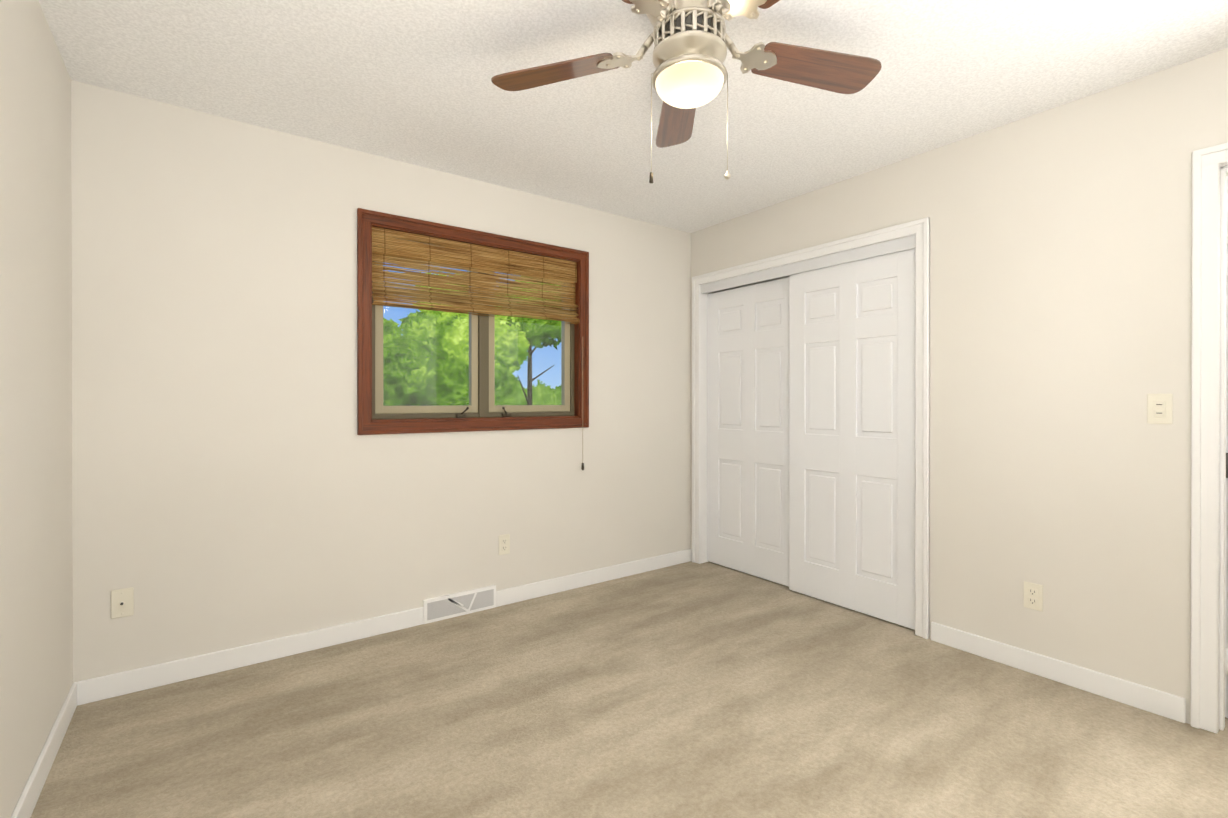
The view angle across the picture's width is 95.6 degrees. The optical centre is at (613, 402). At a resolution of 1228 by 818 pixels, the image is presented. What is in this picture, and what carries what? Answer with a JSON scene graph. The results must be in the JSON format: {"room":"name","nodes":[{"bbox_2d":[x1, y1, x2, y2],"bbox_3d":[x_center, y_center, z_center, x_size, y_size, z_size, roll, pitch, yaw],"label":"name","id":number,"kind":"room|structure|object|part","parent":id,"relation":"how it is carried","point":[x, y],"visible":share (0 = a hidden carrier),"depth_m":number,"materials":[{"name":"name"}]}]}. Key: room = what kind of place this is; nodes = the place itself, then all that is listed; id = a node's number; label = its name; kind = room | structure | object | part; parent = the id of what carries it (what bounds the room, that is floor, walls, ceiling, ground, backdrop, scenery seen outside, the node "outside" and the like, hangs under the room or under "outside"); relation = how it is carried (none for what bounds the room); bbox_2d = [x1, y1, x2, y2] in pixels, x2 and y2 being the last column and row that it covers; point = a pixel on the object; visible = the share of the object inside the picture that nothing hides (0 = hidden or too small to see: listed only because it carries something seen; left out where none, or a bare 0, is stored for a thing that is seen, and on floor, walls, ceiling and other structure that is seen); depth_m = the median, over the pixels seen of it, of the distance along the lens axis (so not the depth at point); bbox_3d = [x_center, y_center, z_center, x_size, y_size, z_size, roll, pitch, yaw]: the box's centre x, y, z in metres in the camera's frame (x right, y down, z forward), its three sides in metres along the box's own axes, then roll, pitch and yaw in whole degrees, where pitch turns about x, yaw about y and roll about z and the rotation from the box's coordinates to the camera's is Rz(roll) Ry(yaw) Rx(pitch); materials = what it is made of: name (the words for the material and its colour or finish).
{"room":"empty bedroom","nodes":[
{"label":"empty bedroom","id":0,"kind":"room"},
{"bbox_2d":[0,0,72,817],"bbox_3d":[-1.087,-0.033,0.679,0.120,2.440,3.940,0,0,-36],"label":"wall","id":1,"kind":"structure","parent":0,"point":[36,611],"depth_m":1.68,"materials":[{"name":"paint"}]},
{"bbox_2d":[11,680,82,817],"bbox_3d":[-1.021,1.141,0.706,0.014,0.092,3.660,0,0,-36],"label":"baseboard","id":2,"kind":"structure","parent":1,"relation":"attached to","point":[28,799],"depth_m":1.77,"materials":[{"name":"white wood"}]},
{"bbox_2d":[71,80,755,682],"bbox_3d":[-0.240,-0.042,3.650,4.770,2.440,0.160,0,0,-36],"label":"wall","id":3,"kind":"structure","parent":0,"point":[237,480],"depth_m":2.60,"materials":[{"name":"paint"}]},
{"bbox_2d":[111,587,133,618],"bbox_3d":[-1.989,0.811,2.252,0.070,0.115,0.020,0,0,-36],"label":"outlet","id":4,"kind":"object","parent":3,"relation":"attached to","point":[122,602],"visible":1,"depth_m":2.26,"materials":[{"name":"beige plastic"}]},
{"bbox_2d":[83,607,423,703],"bbox_3d":[-1.549,1.135,2.579,1.325,0.092,0.018,0,0,-36],"label":"baseboard","id":5,"kind":"structure","parent":3,"relation":"attached to","point":[135,680],"depth_m":2.49,"materials":[{"name":"white wood"}]},
{"bbox_2d":[423,585,495,623],"bbox_3d":[-0.848,1.116,3.093,0.415,0.128,0.021,0,0,-36],"label":"air vent","id":6,"kind":"object","parent":3,"relation":"in","point":[439,608],"visible":1,"depth_m":3.08,"materials":[{"name":"white metal"}]},
{"bbox_2d":[357,208,588,469],"bbox_3d":[-0.747,-0.270,3.217,1.380,1.401,0.144,0,0,-36],"label":"window","id":7,"kind":"structure","parent":3,"relation":"in","point":[481,411],"depth_m":3.19,"materials":[{"name":"brown wood"}]},
{"bbox_3d":[-0.761,-0.408,3.236,1.242,0.986,0.098,0,0,-36],"label":"frame","id":8,"kind":"part","parent":7,"relation":"part of","materials":[{"name":"brown"}]},
{"bbox_2d":[372,227,579,323],"bbox_3d":[-0.736,-0.701,3.201,1.234,0.396,0.068,0,0,-36],"label":"window blind","id":9,"kind":"object","parent":7,"relation":"attached to","point":[388,246],"visible":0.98,"depth_m":3.14,"materials":[{"name":"brown wood"}]},
{"bbox_2d":[499,534,509,554],"bbox_3d":[-0.640,0.828,3.252,0.070,0.115,0.010,0,0,-36],"label":"outlet","id":10,"kind":"object","parent":3,"relation":"attached to","point":[504,544],"visible":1,"depth_m":3.25,"materials":[{"name":"beige plastic"}]},
{"bbox_2d":[496,549,691,606],"bbox_3d":[-0.052,1.132,3.683,1.565,0.092,0.015,0,0,-36],"label":"baseboard","id":11,"kind":"structure","parent":3,"relation":"attached to","point":[564,583],"depth_m":3.59,"materials":[{"name":"white wood"}]},
{"bbox_2d":[30,561,1227,817],"bbox_3d":[0.833,1.213,2.097,4.890,0.060,3.940,0,0,-36],"label":"floor","id":12,"kind":"structure","parent":0,"point":[690,689],"depth_m":2.02,"materials":[{"name":"carpet"}]},
{"bbox_2d":[39,0,1227,232],"bbox_3d":[0.833,-1.297,2.090,4.890,0.080,3.940,0,0,-36],"label":"ceiling","id":13,"kind":"structure","parent":0,"point":[405,80],"depth_m":2.16,"materials":[{"name":"white paint"}]},
{"bbox_2d":[491,0,881,183],"bbox_3d":[0.250,-0.961,1.642,1.282,0.590,1.238,0,0,-36],"label":"ceiling fan","id":14,"kind":"object","parent":13,"relation":"hanging from","point":[691,39],"visible":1,"depth_m":1.71,"materials":[{"name":"brown wood"}]},
{"bbox_3d":[-0.128,-1.107,1.808,0.575,0.090,0.148,0,0,20],"label":"blade","id":15,"kind":"part","parent":14,"relation":"part of","materials":[{"name":"brown wood"}]},
{"bbox_3d":[-0.003,-1.106,1.382,0.148,0.090,0.575,0,0,38],"label":"blade","id":16,"kind":"part","parent":14,"relation":"part of","materials":[{"name":"brown wood"}]},
{"bbox_3d":[0.238,-1.108,2.059,0.148,0.090,0.575,0,0,2],"label":"blade","id":17,"kind":"part","parent":14,"relation":"part of","materials":[{"name":"brown wood"}]},
{"bbox_3d":[0.228,-0.939,1.682,0.206,0.062,0.206,0,0,-36],"label":"globe","id":18,"kind":"part","parent":14,"relation":"part of","materials":[{"name":"white glass"}]},
{"bbox_3d":[0.230,-0.839,1.682,0.196,0.345,0.156,0,0,-36],"label":"pull cord","id":19,"kind":"part","parent":14,"relation":"part of","materials":[{"name":"silver metal"}]},
{"bbox_3d":[0.441,-1.106,1.370,0.148,0.090,0.575,0,0,-34],"label":"blade","id":20,"kind":"part","parent":14,"relation":"part of","materials":[{"name":"brown wood"}]},
{"bbox_3d":[0.590,-1.107,1.788,0.575,0.090,0.148,0,0,-16],"label":"blade","id":21,"kind":"part","parent":14,"relation":"part of","materials":[{"name":"brown wood"}]},
{"bbox_2d":[756,276,788,283],"bbox_3d":[1.767,-0.042,3.843,0.080,2.440,1.910,0,0,-36],"label":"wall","id":22,"kind":"structure","parent":0,"point":[788,276],"depth_m":4.45,"materials":[{"name":"paint"}]},
{"bbox_2d":[691,48,1227,723],"bbox_3d":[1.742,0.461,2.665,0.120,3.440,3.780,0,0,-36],"label":"wall","id":23,"kind":"structure","parent":0,"point":[1061,304],"depth_m":2.36,"materials":[{"name":"paint"}]},
{"bbox_2d":[707,277,788,586],"bbox_3d":[0.935,0.185,3.809,0.034,1.970,0.785,0,0,-36],"label":"closet door","id":24,"kind":"structure","parent":23,"relation":"in","point":[747,429],"depth_m":3.79,"materials":[{"name":"white wood"}]},
{"bbox_2d":[692,217,929,638],"bbox_3d":[1.125,0.126,3.486,0.143,2.106,1.667,0,0,-36],"label":"trim","id":25,"kind":"structure","parent":23,"relation":"attached to","point":[901,237],"depth_m":3.11,"materials":[{"name":"white wood"}]},
{"bbox_2d":[789,248,915,629],"bbox_3d":[1.343,0.187,3.183,0.034,1.970,0.785,0,0,-36],"label":"closet door","id":26,"kind":"structure","parent":23,"relation":"in","point":[852,343],"depth_m":3.14,"materials":[{"name":"white wood"}]},
{"bbox_2d":[1024,581,1042,611],"bbox_3d":[1.831,0.846,2.435,0.010,0.115,0.070,0,0,-36],"label":"outlet","id":27,"kind":"object","parent":23,"relation":"attached to","point":[1033,595],"visible":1,"depth_m":2.43,"materials":[{"name":"beige plastic"}]},
{"bbox_2d":[931,622,1185,722],"bbox_3d":[1.845,1.136,2.414,0.014,0.092,0.892,0,0,-36],"label":"baseboard","id":28,"kind":"structure","parent":23,"relation":"attached to","point":[1161,703],"depth_m":2.33,"materials":[{"name":"white wood"}]},
{"bbox_2d":[1147,394,1172,423],"bbox_3d":[2.067,0.023,2.111,0.012,0.115,0.070,0,0,-36],"label":"light switch","id":29,"kind":"object","parent":23,"relation":"attached to","point":[1159,408],"visible":1,"depth_m":2.11,"materials":[{"name":"beige plastic"}]},
{"bbox_2d":[1191,142,1227,732],"bbox_3d":[2.441,0.133,1.725,0.173,2.101,0.892,0,0,-36],"label":"trim","id":30,"kind":"structure","parent":23,"relation":"attached to","point":[1209,476],"depth_m":2.01,"materials":[{"name":"white wood"}]},
{"bbox_2d":[1225,176,1227,717],"bbox_3d":[2.571,0.164,2.328,0.762,2.020,0.135,0,0,-42],"label":"bedroom door","id":31,"kind":"structure","parent":23,"relation":"in","point":[1226,621],"depth_m":2.08,"materials":[{"name":"white wood"}]},
{"label":"outside","id":32,"kind":"structure","parent":0,"visible":0},
{"bbox_2d":[383,271,529,405],"bbox_3d":[-6.373,-0.308,19.642,7.236,8.895,4.941,0,0,-36],"label":"tree","id":33,"kind":"object","parent":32,"point":[516,358],"depth_m":18.85,"materials":[{"name":"green plant"}]},
{"bbox_2d":[383,263,560,404],"bbox_3d":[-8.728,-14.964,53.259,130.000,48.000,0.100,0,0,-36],"label":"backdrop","id":34,"kind":"structure","parent":32,"point":[537,353],"depth_m":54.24,"materials":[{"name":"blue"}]},
{"bbox_2d":[455,271,560,404],"bbox_3d":[-3.857,-0.880,22.725,6.584,10.013,5.085,0,0,-36],"label":"tree","id":35,"kind":"object","parent":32,"point":[540,328],"depth_m":22.15,"materials":[{"name":"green plant"}]}
]}

